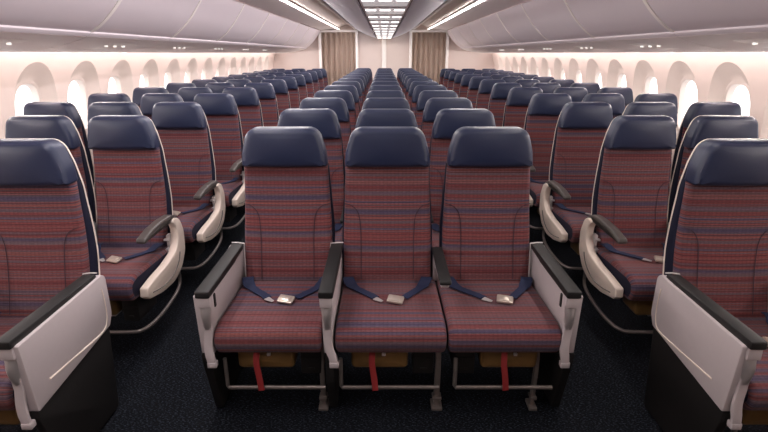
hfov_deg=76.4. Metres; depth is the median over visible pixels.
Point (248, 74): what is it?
seat
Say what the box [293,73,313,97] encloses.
seat
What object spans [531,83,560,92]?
seat
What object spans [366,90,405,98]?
seat
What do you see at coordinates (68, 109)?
seat
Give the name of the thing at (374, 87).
seat
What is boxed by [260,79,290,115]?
seat
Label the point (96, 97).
seat
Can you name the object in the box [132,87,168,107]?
seat
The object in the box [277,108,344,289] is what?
seat
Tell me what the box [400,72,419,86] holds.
seat
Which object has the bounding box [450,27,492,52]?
bin
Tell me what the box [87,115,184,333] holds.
seat
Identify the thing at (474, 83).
seat
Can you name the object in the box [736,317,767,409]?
seat cushion
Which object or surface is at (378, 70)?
seat
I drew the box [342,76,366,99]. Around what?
seat
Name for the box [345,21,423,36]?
ceiling panel
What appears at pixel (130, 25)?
bin
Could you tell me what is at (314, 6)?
trim
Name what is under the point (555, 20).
bin
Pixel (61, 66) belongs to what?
wall
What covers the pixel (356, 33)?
trim
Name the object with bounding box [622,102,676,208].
seat
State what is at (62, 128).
seat
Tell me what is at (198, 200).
seat
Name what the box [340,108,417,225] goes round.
seat
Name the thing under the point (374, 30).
diffuser
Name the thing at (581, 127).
seat
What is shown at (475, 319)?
seat cushion
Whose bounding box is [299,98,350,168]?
seat
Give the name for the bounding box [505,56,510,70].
window
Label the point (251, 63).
window
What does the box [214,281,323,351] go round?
seat cushion
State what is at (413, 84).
seat
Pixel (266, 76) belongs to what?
seat
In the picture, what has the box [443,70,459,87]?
seat
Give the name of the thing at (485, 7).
trim
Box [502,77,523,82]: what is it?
seat
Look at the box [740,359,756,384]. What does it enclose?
support
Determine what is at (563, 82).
seat
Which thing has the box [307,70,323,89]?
seat
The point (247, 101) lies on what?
seat
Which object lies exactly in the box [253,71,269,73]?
seat
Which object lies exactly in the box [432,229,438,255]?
seat cushion
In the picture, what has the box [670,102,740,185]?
seat
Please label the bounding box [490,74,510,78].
seat
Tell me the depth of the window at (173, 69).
6.46 m
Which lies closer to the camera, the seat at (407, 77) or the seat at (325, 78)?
the seat at (407, 77)
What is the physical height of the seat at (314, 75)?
1.195 m
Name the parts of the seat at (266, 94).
backrest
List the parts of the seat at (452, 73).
backrest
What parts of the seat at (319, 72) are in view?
backrest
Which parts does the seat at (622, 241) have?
armrest, shell trim, backrest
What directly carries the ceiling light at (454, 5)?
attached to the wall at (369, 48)
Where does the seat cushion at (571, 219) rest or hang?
on the seat at (581, 127)
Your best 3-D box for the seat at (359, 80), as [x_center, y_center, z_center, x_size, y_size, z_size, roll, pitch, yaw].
[-0.505,-1.261,6.700,0.516,1.195,0.647,0,18,0]
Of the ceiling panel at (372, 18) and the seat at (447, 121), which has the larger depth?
the ceiling panel at (372, 18)
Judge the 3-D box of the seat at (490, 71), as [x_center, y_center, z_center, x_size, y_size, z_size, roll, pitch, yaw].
[2.347,-2.398,10.107,0.416,1.195,0.651,0,18,0]
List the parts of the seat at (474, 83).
backrest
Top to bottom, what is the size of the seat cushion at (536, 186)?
0.137 m
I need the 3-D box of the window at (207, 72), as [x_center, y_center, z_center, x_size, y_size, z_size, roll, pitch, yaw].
[-2.790,-2.060,7.639,0.211,0.800,0.530,0,18,0]
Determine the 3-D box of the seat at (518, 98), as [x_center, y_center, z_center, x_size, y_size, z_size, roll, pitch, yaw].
[1.428,-0.654,4.881,0.525,1.195,0.651,0,18,0]
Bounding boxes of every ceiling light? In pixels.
[283,0,339,29]
[427,0,482,29]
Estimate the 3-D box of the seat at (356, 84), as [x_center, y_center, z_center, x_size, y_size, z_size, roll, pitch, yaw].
[-0.505,-1.012,5.953,0.516,1.195,0.647,0,18,0]
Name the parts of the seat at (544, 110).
armrest, backrest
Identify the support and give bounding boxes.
[4,359,20,384]
[200,307,211,329]
[321,308,331,329]
[564,307,576,329]
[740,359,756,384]
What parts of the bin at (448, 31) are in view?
bin door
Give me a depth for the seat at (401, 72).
9.71 m
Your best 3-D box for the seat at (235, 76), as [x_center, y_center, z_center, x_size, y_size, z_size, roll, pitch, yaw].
[-2.370,-1.651,7.867,0.416,1.195,0.651,0,18,0]
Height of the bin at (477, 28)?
0.529 m
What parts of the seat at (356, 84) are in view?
backrest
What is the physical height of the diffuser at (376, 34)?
0.006 m
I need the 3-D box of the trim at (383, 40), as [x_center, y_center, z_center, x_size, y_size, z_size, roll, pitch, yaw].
[0.001,-3.432,12.143,0.110,1.860,0.030,0,18,0]
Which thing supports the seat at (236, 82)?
on the floor
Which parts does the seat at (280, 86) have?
backrest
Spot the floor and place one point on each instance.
(162, 382)
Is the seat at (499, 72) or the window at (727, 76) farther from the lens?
the seat at (499, 72)
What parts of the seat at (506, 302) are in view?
armrest, backrest, leg, edge trim, leg panel, armrest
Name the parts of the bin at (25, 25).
service panel, latch rail, bin door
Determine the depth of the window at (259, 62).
10.84 m
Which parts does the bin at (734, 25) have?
bin door, latch rail, service panel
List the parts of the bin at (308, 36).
service panel, bin door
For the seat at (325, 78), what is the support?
on the floor
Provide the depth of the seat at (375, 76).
7.46 m
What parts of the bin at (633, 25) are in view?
bin door, latch rail, edge trim, service panel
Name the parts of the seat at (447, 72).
backrest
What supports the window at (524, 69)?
in the wall at (703, 66)
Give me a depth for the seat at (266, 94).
5.74 m
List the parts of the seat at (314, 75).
backrest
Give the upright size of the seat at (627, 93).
1.195 m
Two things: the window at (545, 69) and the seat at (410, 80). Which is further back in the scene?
the window at (545, 69)
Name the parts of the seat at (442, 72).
backrest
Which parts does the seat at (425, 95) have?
backrest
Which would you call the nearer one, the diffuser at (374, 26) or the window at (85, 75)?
the window at (85, 75)
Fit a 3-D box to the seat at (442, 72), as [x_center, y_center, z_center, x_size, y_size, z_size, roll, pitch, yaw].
[1.430,-2.647,10.854,0.521,1.195,0.651,0,18,0]
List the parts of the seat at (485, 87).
backrest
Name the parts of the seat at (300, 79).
backrest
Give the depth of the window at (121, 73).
5.23 m
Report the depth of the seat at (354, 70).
9.71 m
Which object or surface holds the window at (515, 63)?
in the wall at (703, 66)
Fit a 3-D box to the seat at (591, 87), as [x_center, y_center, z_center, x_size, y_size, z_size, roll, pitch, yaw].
[2.347,-0.903,5.628,0.416,1.195,0.651,0,18,0]
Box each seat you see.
[0,138,118,431]
[5,115,96,223]
[23,102,94,187]
[87,102,142,206]
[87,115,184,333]
[88,93,131,172]
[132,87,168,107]
[140,93,183,119]
[152,102,225,269]
[166,83,195,93]
[178,87,212,101]
[191,79,217,86]
[193,126,342,410]
[194,93,244,229]
[205,83,234,92]
[212,77,233,82]
[223,87,262,142]
[226,79,251,86]
[228,74,248,78]
[242,73,258,76]
[243,77,264,82]
[244,83,278,125]
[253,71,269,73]
[256,74,275,78]
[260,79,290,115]
[268,73,285,76]
[274,77,299,107]
[276,71,292,73]
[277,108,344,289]
[284,74,307,102]
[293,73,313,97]
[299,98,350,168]
[300,71,319,93]
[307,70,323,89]
[312,69,327,87]
[314,90,356,132]
[324,85,359,120]
[332,81,362,111]
[335,126,446,410]
[338,78,364,102]
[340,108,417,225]
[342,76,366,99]
[346,73,368,93]
[350,72,369,87]
[352,70,370,86]
[355,69,371,83]
[361,98,409,110]
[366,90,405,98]
[369,85,401,90]
[371,81,399,85]
[372,78,397,81]
[374,73,394,76]
[374,76,395,78]
[376,70,393,72]
[398,69,413,82]
[399,70,416,84]
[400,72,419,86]
[401,73,423,91]
[403,76,427,94]
[405,78,432,100]
[408,81,438,109]
[411,85,446,114]
[415,90,457,129]
[421,98,472,151]
[429,108,495,255]
[432,126,582,410]
[439,69,454,84]
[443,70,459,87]
[447,71,466,90]
[453,73,472,97]
[459,74,482,97]
[467,77,492,107]
[473,71,489,74]
[476,79,505,109]
[481,73,498,76]
[488,83,521,125]
[489,70,503,72]
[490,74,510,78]
[497,71,513,73]
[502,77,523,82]
[502,87,542,128]
[507,73,524,76]
[514,79,539,86]
[518,74,538,78]
[524,93,571,229]
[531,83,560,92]
[532,77,554,82]
[539,102,612,269]
[549,79,574,86]
[553,87,587,101]
[570,83,599,93]
[579,115,675,333]
[582,93,624,118]
[597,87,632,107]
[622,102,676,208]
[633,93,677,171]
[644,138,767,431]
[667,115,757,223]
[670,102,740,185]
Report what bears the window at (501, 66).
in the wall at (703, 66)
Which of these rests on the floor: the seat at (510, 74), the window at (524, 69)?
the seat at (510, 74)
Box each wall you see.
[0,53,274,164]
[273,17,493,78]
[492,53,767,163]
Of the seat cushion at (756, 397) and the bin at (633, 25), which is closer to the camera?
the seat cushion at (756, 397)
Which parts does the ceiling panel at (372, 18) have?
edge trim, bin door, service panel, bin door, edge trim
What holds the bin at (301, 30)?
attached to the wall at (61, 66)
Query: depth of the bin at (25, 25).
2.68 m
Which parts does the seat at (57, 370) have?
backrest, shell trim, armrest, leg panel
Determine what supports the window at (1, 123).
in the wall at (61, 66)
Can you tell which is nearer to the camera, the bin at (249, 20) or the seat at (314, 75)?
the bin at (249, 20)
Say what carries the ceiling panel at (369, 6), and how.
attached to the wall at (369, 48)
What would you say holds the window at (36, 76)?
in the wall at (61, 66)
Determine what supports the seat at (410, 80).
on the floor
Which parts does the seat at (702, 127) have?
shell trim, backrest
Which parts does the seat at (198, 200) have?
backrest, shell trim, armrest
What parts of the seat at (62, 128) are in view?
backrest, shell trim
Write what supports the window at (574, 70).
in the wall at (703, 66)
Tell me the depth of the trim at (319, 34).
11.82 m
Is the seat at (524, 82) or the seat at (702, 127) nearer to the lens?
the seat at (702, 127)
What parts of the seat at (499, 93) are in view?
backrest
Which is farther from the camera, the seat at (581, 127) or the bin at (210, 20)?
the bin at (210, 20)
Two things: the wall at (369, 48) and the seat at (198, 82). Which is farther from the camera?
the wall at (369, 48)
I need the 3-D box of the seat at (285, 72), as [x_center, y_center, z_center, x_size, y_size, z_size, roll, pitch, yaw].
[-1.938,-2.149,9.361,0.458,1.195,0.651,0,18,0]
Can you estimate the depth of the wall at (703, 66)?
4.54 m
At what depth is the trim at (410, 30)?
11.66 m
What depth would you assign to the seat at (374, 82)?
5.97 m
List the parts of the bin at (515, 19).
bin door, edge trim, latch rail, service panel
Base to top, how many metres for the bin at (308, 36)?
0.529 m
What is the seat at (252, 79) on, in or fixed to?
on the floor
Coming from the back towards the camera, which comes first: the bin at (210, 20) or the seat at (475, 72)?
the seat at (475, 72)
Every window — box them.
[0,111,3,138]
[13,62,57,115]
[68,61,99,133]
[110,60,133,100]
[141,59,159,86]
[166,59,180,82]
[186,58,197,82]
[202,58,212,78]
[216,57,224,76]
[228,57,235,75]
[238,57,245,73]
[248,57,253,72]
[256,56,261,70]
[263,56,267,69]
[499,56,503,69]
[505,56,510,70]
[513,57,518,72]
[521,57,527,73]
[530,57,538,75]
[541,57,550,76]
[554,58,563,78]
[568,58,580,82]
[586,58,599,83]
[607,59,624,86]
[632,60,655,100]
[665,61,696,140]
[707,62,750,115]
[760,97,767,138]
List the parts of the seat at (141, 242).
armrest, backrest, shell trim, armrest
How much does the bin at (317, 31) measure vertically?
0.529 m
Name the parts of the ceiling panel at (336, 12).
edge trim, bin door, service panel, bin door, edge trim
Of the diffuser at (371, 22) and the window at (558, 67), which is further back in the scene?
the window at (558, 67)
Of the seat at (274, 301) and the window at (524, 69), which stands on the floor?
the seat at (274, 301)
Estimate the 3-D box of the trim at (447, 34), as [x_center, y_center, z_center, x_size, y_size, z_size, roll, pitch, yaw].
[1.534,-3.492,12.055,0.064,2.030,0.160,0,18,0]
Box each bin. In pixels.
[0,0,116,52]
[12,0,198,52]
[115,0,243,52]
[174,3,268,52]
[212,13,286,52]
[239,19,299,52]
[259,24,308,52]
[273,27,316,52]
[285,30,319,52]
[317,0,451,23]
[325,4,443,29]
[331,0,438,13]
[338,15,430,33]
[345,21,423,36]
[350,26,417,38]
[447,30,481,52]
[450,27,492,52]
[458,23,507,52]
[467,18,527,52]
[480,12,553,52]
[497,3,591,52]
[522,0,650,52]
[566,0,752,52]
[647,0,767,52]
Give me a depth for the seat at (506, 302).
2.25 m
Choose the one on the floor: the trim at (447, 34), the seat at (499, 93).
the seat at (499, 93)
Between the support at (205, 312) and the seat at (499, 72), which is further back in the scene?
the seat at (499, 72)
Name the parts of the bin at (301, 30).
service panel, bin door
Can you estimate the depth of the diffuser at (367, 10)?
3.97 m
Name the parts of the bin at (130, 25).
service panel, edge trim, latch rail, bin door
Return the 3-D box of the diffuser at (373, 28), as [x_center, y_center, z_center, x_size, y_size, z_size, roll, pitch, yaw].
[0.009,-2.701,7.048,0.320,0.006,0.600,0,18,0]
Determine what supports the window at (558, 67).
in the wall at (703, 66)
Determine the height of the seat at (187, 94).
1.195 m
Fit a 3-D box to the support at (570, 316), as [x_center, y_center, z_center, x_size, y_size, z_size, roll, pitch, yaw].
[0.739,0.408,1.935,0.048,0.100,0.026,0,18,0]
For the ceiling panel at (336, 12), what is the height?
0.354 m
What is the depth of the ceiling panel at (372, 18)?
5.01 m
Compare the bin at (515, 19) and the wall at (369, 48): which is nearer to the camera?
the bin at (515, 19)
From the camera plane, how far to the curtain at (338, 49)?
11.89 m
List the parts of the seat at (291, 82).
backrest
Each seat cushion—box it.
[0,317,25,409]
[100,246,167,300]
[173,206,212,242]
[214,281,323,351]
[216,180,242,206]
[335,228,342,257]
[335,278,446,351]
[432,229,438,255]
[436,280,561,351]
[530,180,548,206]
[552,206,590,242]
[596,246,663,300]
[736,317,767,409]
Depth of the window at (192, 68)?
7.09 m
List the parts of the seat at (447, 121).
backrest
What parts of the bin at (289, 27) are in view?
service panel, latch rail, bin door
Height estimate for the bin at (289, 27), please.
0.529 m
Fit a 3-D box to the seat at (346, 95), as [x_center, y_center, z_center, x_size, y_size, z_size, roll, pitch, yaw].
[-0.505,-0.513,4.460,0.516,1.195,0.647,0,18,0]
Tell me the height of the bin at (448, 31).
0.529 m
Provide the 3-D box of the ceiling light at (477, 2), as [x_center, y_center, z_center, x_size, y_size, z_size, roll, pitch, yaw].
[1.052,-2.411,5.505,0.028,0.024,13.170,0,18,0]
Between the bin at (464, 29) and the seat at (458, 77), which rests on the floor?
the seat at (458, 77)
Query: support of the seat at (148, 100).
on the floor
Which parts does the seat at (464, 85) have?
backrest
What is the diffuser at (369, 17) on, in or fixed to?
attached to the ceiling panel at (372, 18)
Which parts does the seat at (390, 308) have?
backrest, leg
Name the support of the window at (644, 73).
in the wall at (703, 66)
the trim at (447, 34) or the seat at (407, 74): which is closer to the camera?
the seat at (407, 74)
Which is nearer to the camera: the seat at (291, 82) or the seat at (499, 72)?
the seat at (291, 82)
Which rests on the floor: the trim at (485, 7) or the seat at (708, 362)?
the seat at (708, 362)
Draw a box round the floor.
[0,204,767,431]
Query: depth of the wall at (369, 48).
12.00 m
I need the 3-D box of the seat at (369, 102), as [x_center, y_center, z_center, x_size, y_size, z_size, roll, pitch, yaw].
[-0.006,-0.264,3.714,0.492,1.195,0.647,0,18,0]
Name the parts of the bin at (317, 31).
bin door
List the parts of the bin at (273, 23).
service panel, latch rail, edge trim, bin door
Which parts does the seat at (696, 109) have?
shell trim, backrest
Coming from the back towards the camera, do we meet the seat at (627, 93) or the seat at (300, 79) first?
the seat at (300, 79)
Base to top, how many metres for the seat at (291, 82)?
1.195 m
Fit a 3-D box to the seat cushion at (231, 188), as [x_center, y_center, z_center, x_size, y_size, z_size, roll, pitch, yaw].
[-1.453,-0.200,4.138,0.420,0.137,0.526,0,18,0]
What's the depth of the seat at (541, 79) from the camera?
7.13 m
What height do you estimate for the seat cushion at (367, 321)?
0.137 m
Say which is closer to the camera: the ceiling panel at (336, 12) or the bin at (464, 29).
the ceiling panel at (336, 12)
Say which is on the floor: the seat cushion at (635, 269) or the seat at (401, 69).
the seat at (401, 69)
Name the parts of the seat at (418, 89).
backrest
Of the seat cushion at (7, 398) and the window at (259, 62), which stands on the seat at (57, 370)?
the seat cushion at (7, 398)
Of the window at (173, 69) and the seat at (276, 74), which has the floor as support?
the seat at (276, 74)
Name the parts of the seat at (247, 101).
backrest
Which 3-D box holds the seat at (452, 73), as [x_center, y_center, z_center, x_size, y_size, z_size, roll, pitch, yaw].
[1.430,-2.149,9.361,0.521,1.195,0.651,0,18,0]
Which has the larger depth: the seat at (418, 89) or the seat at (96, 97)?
the seat at (418, 89)
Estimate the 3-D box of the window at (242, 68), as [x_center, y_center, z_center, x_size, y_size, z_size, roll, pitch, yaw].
[-2.790,-2.683,9.506,0.211,0.800,0.530,0,18,0]
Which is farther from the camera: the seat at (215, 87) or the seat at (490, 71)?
the seat at (490, 71)
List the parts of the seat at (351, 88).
backrest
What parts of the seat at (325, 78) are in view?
backrest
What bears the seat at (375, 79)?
on the floor
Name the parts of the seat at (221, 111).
backrest, armrest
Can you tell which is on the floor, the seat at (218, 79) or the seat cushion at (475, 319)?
the seat at (218, 79)
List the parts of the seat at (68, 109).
backrest, shell trim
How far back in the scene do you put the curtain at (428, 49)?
11.88 m
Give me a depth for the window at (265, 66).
11.47 m
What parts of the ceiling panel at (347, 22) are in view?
bin door, bin door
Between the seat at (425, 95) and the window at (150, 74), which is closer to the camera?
the seat at (425, 95)
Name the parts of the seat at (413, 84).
backrest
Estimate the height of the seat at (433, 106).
1.195 m
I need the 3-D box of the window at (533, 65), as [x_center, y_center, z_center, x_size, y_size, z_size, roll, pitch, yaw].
[2.767,-2.475,8.883,0.211,0.800,0.530,0,18,0]
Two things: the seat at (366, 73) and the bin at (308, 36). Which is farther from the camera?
the bin at (308, 36)
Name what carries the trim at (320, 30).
attached to the wall at (369, 48)
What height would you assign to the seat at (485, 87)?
1.195 m
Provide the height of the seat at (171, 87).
1.195 m
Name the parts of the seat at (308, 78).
backrest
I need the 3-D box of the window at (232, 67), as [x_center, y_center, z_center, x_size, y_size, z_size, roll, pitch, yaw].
[-2.790,-2.475,8.883,0.211,0.800,0.530,0,18,0]
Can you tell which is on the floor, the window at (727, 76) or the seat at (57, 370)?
the seat at (57, 370)
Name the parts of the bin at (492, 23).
bin door, edge trim, latch rail, service panel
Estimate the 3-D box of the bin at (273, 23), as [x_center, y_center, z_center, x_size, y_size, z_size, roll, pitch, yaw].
[-1.977,-2.646,7.087,0.938,0.529,1.220,0,18,0]
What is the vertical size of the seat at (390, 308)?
1.195 m
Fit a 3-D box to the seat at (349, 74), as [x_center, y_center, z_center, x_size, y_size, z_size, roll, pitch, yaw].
[-0.505,-1.759,8.193,0.516,1.195,0.647,0,18,0]
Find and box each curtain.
[321,33,355,84]
[412,33,445,82]
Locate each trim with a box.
[239,0,338,29]
[292,0,347,27]
[318,32,322,68]
[320,30,357,31]
[355,32,358,68]
[382,39,385,67]
[409,30,446,31]
[409,32,411,67]
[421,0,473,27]
[428,0,526,29]
[445,32,448,68]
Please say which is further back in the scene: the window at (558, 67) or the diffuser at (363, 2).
the window at (558, 67)
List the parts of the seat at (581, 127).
armrest, shell trim, backrest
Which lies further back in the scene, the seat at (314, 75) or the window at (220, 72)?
the seat at (314, 75)
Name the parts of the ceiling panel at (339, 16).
bin door, bin door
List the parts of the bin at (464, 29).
bin door, service panel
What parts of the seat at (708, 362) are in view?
leg panel, armrest, shell trim, backrest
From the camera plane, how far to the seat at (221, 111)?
4.24 m
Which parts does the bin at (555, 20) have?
bin door, latch rail, edge trim, service panel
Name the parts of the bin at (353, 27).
bin door, bin door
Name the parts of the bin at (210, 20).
service panel, edge trim, latch rail, bin door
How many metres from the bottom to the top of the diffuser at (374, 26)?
0.006 m
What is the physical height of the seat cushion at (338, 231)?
0.137 m
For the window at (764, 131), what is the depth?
3.53 m
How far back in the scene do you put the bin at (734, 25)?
2.66 m
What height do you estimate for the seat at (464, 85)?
1.195 m
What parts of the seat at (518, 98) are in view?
backrest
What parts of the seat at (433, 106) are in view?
backrest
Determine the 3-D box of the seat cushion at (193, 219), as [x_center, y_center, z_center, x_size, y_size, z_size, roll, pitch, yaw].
[-1.453,0.050,3.391,0.420,0.137,0.526,0,18,0]
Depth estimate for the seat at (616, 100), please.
4.16 m
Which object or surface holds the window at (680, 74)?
in the wall at (703, 66)
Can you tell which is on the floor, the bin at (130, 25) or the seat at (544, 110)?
the seat at (544, 110)
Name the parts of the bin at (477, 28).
bin door, service panel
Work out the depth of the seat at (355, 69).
10.46 m
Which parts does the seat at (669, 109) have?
backrest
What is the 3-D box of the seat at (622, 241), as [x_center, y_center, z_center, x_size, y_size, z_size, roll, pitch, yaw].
[1.428,0.094,2.642,0.525,1.195,0.651,0,18,0]
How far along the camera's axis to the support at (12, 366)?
1.60 m
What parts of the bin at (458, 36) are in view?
bin door, service panel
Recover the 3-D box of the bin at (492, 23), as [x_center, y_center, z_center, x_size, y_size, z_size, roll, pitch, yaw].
[1.954,-2.646,7.087,0.938,0.529,1.220,0,18,0]
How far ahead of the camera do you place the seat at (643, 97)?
4.15 m
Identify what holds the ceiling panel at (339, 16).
attached to the wall at (369, 48)
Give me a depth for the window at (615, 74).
5.84 m
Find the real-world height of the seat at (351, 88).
1.195 m
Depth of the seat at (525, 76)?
7.88 m
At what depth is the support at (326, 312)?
1.93 m
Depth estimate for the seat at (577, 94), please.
4.90 m
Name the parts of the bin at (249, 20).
service panel, latch rail, edge trim, bin door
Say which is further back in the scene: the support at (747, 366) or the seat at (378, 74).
the seat at (378, 74)
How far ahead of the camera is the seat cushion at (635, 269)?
2.55 m
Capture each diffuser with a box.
[361,0,409,5]
[365,8,405,13]
[368,16,401,19]
[370,21,398,23]
[372,25,396,27]
[373,28,395,29]
[374,30,394,31]
[376,34,392,35]
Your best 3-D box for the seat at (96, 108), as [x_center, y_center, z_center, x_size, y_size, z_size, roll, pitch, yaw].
[-1.938,-0.155,3.388,0.458,1.195,0.651,0,18,0]
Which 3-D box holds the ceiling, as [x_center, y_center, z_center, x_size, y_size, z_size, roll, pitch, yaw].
[-0.011,-2.190,4.603,5.139,0.780,15.220,0,18,0]
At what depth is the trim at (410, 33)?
11.80 m
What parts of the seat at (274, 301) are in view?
armrest, leg panel, edge trim, backrest, leg, leg panel, armrest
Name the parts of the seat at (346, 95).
backrest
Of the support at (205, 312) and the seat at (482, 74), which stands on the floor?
the seat at (482, 74)
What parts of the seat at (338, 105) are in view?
backrest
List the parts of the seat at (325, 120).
backrest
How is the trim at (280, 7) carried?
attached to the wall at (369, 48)
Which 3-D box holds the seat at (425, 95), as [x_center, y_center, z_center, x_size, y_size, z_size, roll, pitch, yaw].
[0.515,-0.513,4.460,0.561,1.195,0.647,0,18,0]
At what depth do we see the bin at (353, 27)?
11.00 m
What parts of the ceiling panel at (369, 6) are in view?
bin door, service panel, bin door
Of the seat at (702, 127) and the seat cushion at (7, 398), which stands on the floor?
the seat at (702, 127)
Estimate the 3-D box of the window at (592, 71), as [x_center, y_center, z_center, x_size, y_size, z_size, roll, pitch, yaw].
[2.767,-1.644,6.394,0.211,0.800,0.530,0,18,0]
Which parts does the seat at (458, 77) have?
backrest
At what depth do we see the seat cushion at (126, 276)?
2.55 m
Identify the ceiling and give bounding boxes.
[236,0,529,22]

